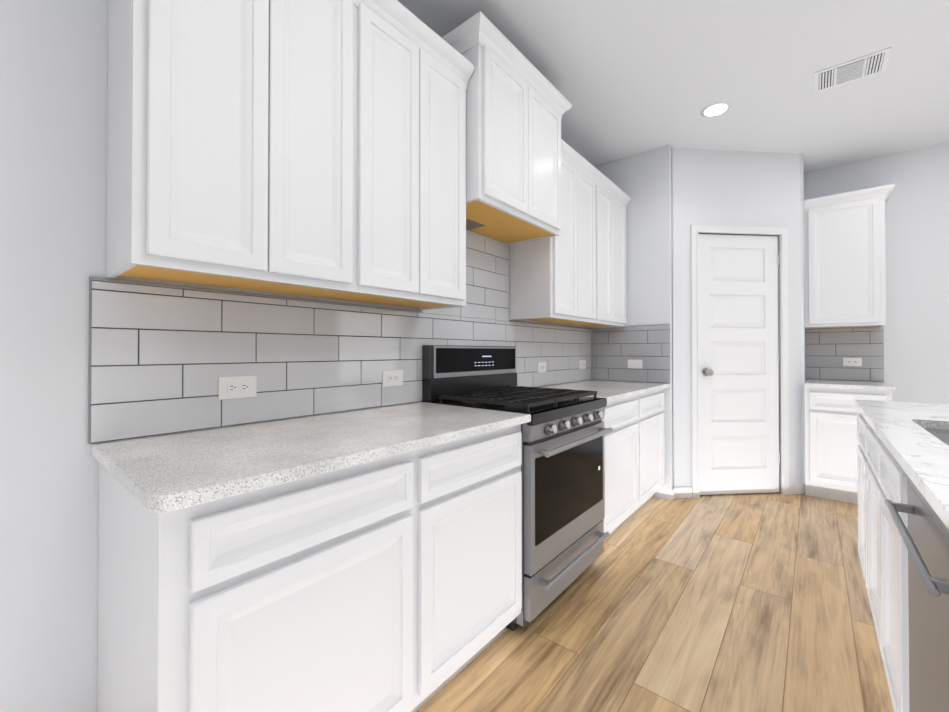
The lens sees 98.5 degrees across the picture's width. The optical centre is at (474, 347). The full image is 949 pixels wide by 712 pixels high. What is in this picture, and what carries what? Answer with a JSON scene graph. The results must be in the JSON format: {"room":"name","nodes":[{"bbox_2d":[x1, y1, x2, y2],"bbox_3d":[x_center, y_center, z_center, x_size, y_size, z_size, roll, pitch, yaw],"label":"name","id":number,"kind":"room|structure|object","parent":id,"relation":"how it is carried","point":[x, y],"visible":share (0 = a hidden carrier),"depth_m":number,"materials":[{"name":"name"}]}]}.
{"room":"kitchen","nodes":[
{"label":"kitchen","id":0,"kind":"room"},
{"bbox_2d":[0,0,590,711],"bbox_3d":[-0.808,-0.220,1.501,0.120,2.800,8.570,0,-1,40],"label":"wall","id":1,"kind":"structure","parent":0,"point":[52,146],"depth_m":1.06,"materials":[{"name":"white paint"}]},
{"bbox_2d":[106,0,474,309],"bbox_3d":[-0.529,-0.731,1.468,0.352,1.078,1.235,0,-1,40],"label":"upper cabinet","id":2,"kind":"object","parent":1,"relation":"attached to","point":[314,148],"visible":1,"depth_m":1.24,"materials":[{"name":"white paint"}]},
{"bbox_2d":[88,231,591,443],"bbox_3d":[-0.008,-0.195,2.365,0.012,0.932,3.258,0,-1,40],"label":"backsplash","id":3,"kind":"structure","parent":1,"relation":"attached to","point":[163,358],"depth_m":1.49,"materials":[{"name":"grey tile"}]},
{"bbox_2d":[218,376,256,399],"bbox_3d":[-0.803,0.134,1.390,0.008,0.074,0.118,0,-1,40],"label":"electrical outlet","id":4,"kind":"object","parent":3,"relation":"attached to","point":[237,387],"visible":1,"depth_m":1.39,"materials":[{"name":"white plastic"}]},
{"bbox_2d":[382,370,402,386],"bbox_3d":[-0.379,0.141,1.902,0.008,0.074,0.118,0,-1,40],"label":"electrical outlet","id":5,"kind":"object","parent":3,"relation":"attached to","point":[392,378],"visible":1,"depth_m":1.90,"materials":[{"name":"white plastic"}]},
{"bbox_2d":[537,362,545,372],"bbox_3d":[0.486,0.140,2.945,0.008,0.074,0.118,0,-1,40],"label":"electrical outlet","id":6,"kind":"object","parent":3,"relation":"attached to","point":[541,367],"visible":1,"depth_m":2.93,"materials":[{"name":"white plastic"}]},
{"bbox_2d":[579,360,585,368],"bbox_3d":[0.917,0.141,3.465,0.008,0.074,0.118,0,-1,40],"label":"electrical outlet","id":7,"kind":"object","parent":3,"relation":"attached to","point":[582,364],"visible":1,"depth_m":3.46,"materials":[{"name":"white plastic"}]},
{"bbox_2d":[442,11,571,245],"bbox_3d":[0.139,-1.054,2.221,0.422,0.780,0.866,0,-1,40],"label":"upper cabinet","id":8,"kind":"object","parent":1,"relation":"attached to","point":[518,104],"visible":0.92,"depth_m":2.02,"materials":[{"name":"white paint"}]},
{"bbox_2d":[509,151,580,322],"bbox_3d":[0.450,-0.695,2.672,0.321,1.025,0.325,0,-1,40],"label":"upper cabinet","id":9,"kind":"object","parent":1,"relation":"attached to","point":[574,273],"depth_m":2.59,"materials":[{"name":"white paint"}]},
{"bbox_2d":[559,167,600,326],"bbox_3d":[0.653,-0.693,2.918,0.321,1.025,0.312,0,-1,40],"label":"upper cabinet","id":10,"kind":"object","parent":1,"relation":"attached to","point":[590,185],"depth_m":2.89,"materials":[{"name":"white paint"}]},
{"bbox_2d":[597,183,616,326],"bbox_3d":[0.853,-0.691,3.158,0.321,1.025,0.312,0,-1,40],"label":"upper cabinet","id":11,"kind":"object","parent":1,"relation":"attached to","point":[608,196],"depth_m":3.14,"materials":[{"name":"white paint"}]},
{"bbox_2d":[591,195,628,327],"bbox_3d":[1.055,-0.689,3.402,0.321,1.025,0.323,0,-1,40],"label":"upper cabinet","id":12,"kind":"object","parent":1,"relation":"attached to","point":[621,203],"depth_m":3.36,"materials":[{"name":"white paint"}]},
{"bbox_2d":[591,144,672,499],"bbox_3d":[1.322,-0.204,3.463,0.655,2.800,0.110,0,-1,40],"label":"wall","id":13,"kind":"structure","parent":0,"point":[643,180],"depth_m":3.31,"materials":[{"name":"white paint"}]},
{"bbox_2d":[592,324,669,382],"bbox_3d":[1.287,0.047,3.413,0.647,0.463,0.011,0,-1,40],"label":"backsplash","id":14,"kind":"structure","parent":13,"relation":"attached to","point":[615,350],"depth_m":3.39,"materials":[{"name":"grey tile"}]},
{"bbox_2d":[628,360,641,368],"bbox_3d":[1.323,0.133,3.371,0.118,0.074,0.009,0,-1,40],"label":"outlet","id":15,"kind":"object","parent":14,"relation":"attached to","point":[634,364],"visible":1,"depth_m":3.37,"materials":[{"name":"white plastic"}]},
{"bbox_2d":[417,492,893,711],"bbox_3d":[1.732,1.187,-0.617,6.720,0.050,8.570,0,-1,40],"label":"floor","id":16,"kind":"structure","parent":0,"point":[751,602],"depth_m":1.73,"materials":[{"name":"brown wood"}]},
{"bbox_2d":[97,424,521,711],"bbox_3d":[-0.416,0.738,1.386,0.618,0.882,1.197,0,-1,40],"label":"base cabinet","id":17,"kind":"object","parent":16,"relation":"on","point":[391,584],"visible":0.98,"depth_m":1.00,"materials":[{"name":"white paint"}]},
{"bbox_2d":[90,402,530,512],"bbox_3d":[-0.409,0.279,1.374,0.645,0.030,1.217,0,-1,40],"label":"countertop","id":18,"kind":"structure","parent":17,"relation":"on","point":[165,473],"depth_m":1.07,"materials":[{"name":"grey stone"}]},
{"bbox_2d":[422,345,612,630],"bbox_3d":[0.246,0.586,2.119,0.699,1.198,0.762,0,-1,40],"label":"gas range","id":19,"kind":"object","parent":16,"relation":"on","point":[564,432],"visible":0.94,"depth_m":1.92,"materials":[{"name":"grey metal"}]},
{"bbox_2d":[601,394,640,540],"bbox_3d":[0.663,0.749,2.688,0.618,0.882,0.638,0,-1,40],"label":"base cabinet","id":20,"kind":"object","parent":16,"relation":"on","point":[634,443],"depth_m":2.53,"materials":[{"name":"white paint"}]},
{"bbox_2d":[540,380,668,402],"bbox_3d":[0.877,0.292,2.925,0.645,0.030,1.273,0,-1,40],"label":"countertop","id":21,"kind":"structure","parent":20,"relation":"on","point":[610,391],"depth_m":2.85,"materials":[{"name":"grey stone"}]},
{"bbox_2d":[641,389,664,507],"bbox_3d":[1.069,0.753,3.178,0.618,0.882,0.634,0,-1,40],"label":"base cabinet","id":22,"kind":"object","parent":16,"relation":"on","point":[652,403],"depth_m":2.99,"materials":[{"name":"white paint"}]},
{"bbox_2d":[804,387,891,503],"bbox_3d":[3.014,0.754,3.332,0.493,0.882,0.618,0,-1,40],"label":"base cabinet","id":23,"kind":"object","parent":16,"relation":"on","point":[831,442],"visible":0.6,"depth_m":3.16,"materials":[{"name":"white paint"}]},
{"bbox_2d":[804,379,895,390],"bbox_3d":[3.010,0.295,3.319,0.508,0.030,0.645,0,-1,40],"label":"countertop","id":24,"kind":"structure","parent":23,"relation":"on","point":[850,384],"depth_m":3.15,"materials":[{"name":"grey stone"}]},
{"bbox_2d":[857,414,860,561],"bbox_3d":[2.075,0.741,1.737,0.629,0.886,0.497,0,-1,40],"label":"base cabinet","id":25,"kind":"object","parent":16,"relation":"on","point":[858,415],"depth_m":2.06,"materials":[{"name":"white paint"}]},
{"bbox_2d":[861,415,872,615],"bbox_3d":[1.771,0.738,1.370,0.629,0.886,0.457,0,-1,40],"label":"base cabinet","id":26,"kind":"object","parent":16,"relation":"on","point":[866,431],"depth_m":1.72,"materials":[{"name":"white paint"}]},
{"bbox_2d":[873,431,892,705],"bbox_3d":[1.487,0.735,1.027,0.629,0.886,0.433,0,-1,40],"label":"base cabinet","id":27,"kind":"object","parent":16,"relation":"on","point":[882,547],"depth_m":1.36,"materials":[{"name":"white paint"}]},
{"bbox_2d":[889,454,908,711],"bbox_3d":[1.142,0.732,0.611,0.629,0.886,0.649,0,-1,40],"label":"base cabinet","id":28,"kind":"object","parent":16,"relation":"on","point":[897,476],"depth_m":1.07,"materials":[{"name":"white paint"}]},
{"bbox_2d":[854,399,948,529],"bbox_3d":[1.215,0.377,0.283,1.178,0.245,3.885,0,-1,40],"label":"countertop","id":29,"kind":"structure","parent":28,"relation":"on","point":[913,437],"depth_m":1.18,"materials":[{"name":"stone"}]},
{"bbox_2d":[924,428,948,445],"bbox_3d":[1.587,0.400,1.141,0.482,0.214,0.712,0,-1,40],"label":"island sink","id":30,"kind":"object","parent":29,"relation":"in","point":[942,434],"depth_m":1.49,"materials":[{"name":"silver metal"}]},
{"bbox_2d":[885,475,948,711],"bbox_3d":[1.109,0.742,0.637,0.614,0.862,0.592,0,-1,40],"label":"dishwasher","id":31,"kind":"object","parent":16,"relation":"on","point":[925,536],"visible":0.83,"depth_m":0.85,"materials":[{"name":"grey metal"}]},
{"bbox_2d":[397,0,948,172],"bbox_3d":[1.732,-1.667,-0.593,6.720,0.060,8.570,0,-1,40],"label":"ceiling","id":32,"kind":"structure","parent":0,"point":[626,78],"depth_m":2.37,"materials":[{"name":"white paint"}]},
{"bbox_2d":[700,101,731,116],"bbox_3d":[1.628,-1.607,2.759,0.184,0.006,0.184,0,-1,40],"label":"recessed light","id":33,"kind":"object","parent":32,"relation":"in","point":[716,109],"visible":1,"depth_m":2.75,"materials":[{"name":"white paint"}]},
{"bbox_2d":[814,47,891,92],"bbox_3d":[2.189,-1.607,2.386,0.320,0.011,0.240,0,-1,40],"label":"ceiling vent","id":34,"kind":"object","parent":32,"relation":"in","point":[871,64],"visible":1,"depth_m":2.37,"materials":[{"name":"white metal"}]},
{"bbox_2d":[671,147,801,492],"bbox_3d":[2.099,-0.205,3.378,1.232,2.800,0.156,0,0,-5],"label":"wall","id":35,"kind":"structure","parent":0,"point":[732,188],"depth_m":3.32,"materials":[{"name":"white paint"}]},
{"bbox_2d":[671,483,804,500],"bbox_3d":[1.740,1.119,-0.701,6.600,0.085,8.450,0,-1,40],"label":"baseboard","id":36,"kind":"structure","parent":35,"relation":"attached to","point":[686,492],"depth_m":3.25,"materials":[{"name":"white paint"}]},
{"bbox_2d":[698,234,779,494],"bbox_3d":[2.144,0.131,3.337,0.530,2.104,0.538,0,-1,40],"label":"pantry door","id":37,"kind":"structure","parent":35,"relation":"in","point":[739,452],"depth_m":3.33,"materials":[{"name":"white paint"}]},
{"bbox_2d":[690,225,788,497],"bbox_3d":[2.144,0.106,3.360,0.831,2.178,0.132,0,0,-5],"label":"door frame","id":38,"kind":"structure","parent":35,"relation":"attached to","point":[783,341],"depth_m":3.32,"materials":[{"name":"white paint"}]},
{"bbox_2d":[800,153,804,483],"bbox_3d":[2.821,-0.203,3.582,0.110,2.800,0.494,0,-1,40],"label":"wall","id":39,"kind":"structure","parent":0,"point":[802,303],"depth_m":3.37,"materials":[{"name":"white paint"}]},
{"bbox_2d":[804,142,948,403],"bbox_3d":[4.995,-0.214,2.178,5.249,2.800,0.120,0,-1,40],"label":"wall","id":40,"kind":"structure","parent":0,"point":[916,348],"depth_m":3.30,"materials":[{"name":"white paint"}]},
{"bbox_2d":[805,327,883,380],"bbox_3d":[3.215,0.053,3.568,0.508,0.453,0.008,0,-1,40],"label":"backsplash","id":41,"kind":"structure","parent":40,"relation":"attached to","point":[828,350],"depth_m":3.56,"materials":[{"name":"grey tile"}]},
{"bbox_2d":[843,358,861,365],"bbox_3d":[3.256,0.122,3.522,0.118,0.074,0.008,0,-1,40],"label":"outlet","id":42,"kind":"object","parent":41,"relation":"attached to","point":[852,361],"visible":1,"depth_m":3.52,"materials":[{"name":"white plastic"}]},
{"bbox_2d":[804,184,894,328],"bbox_3d":[3.116,-0.715,3.430,0.545,1.078,0.352,0,-1,40],"label":"upper cabinet","id":43,"kind":"object","parent":40,"relation":"attached to","point":[844,263],"visible":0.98,"depth_m":3.33,"materials":[{"name":"white paint"}]}
]}

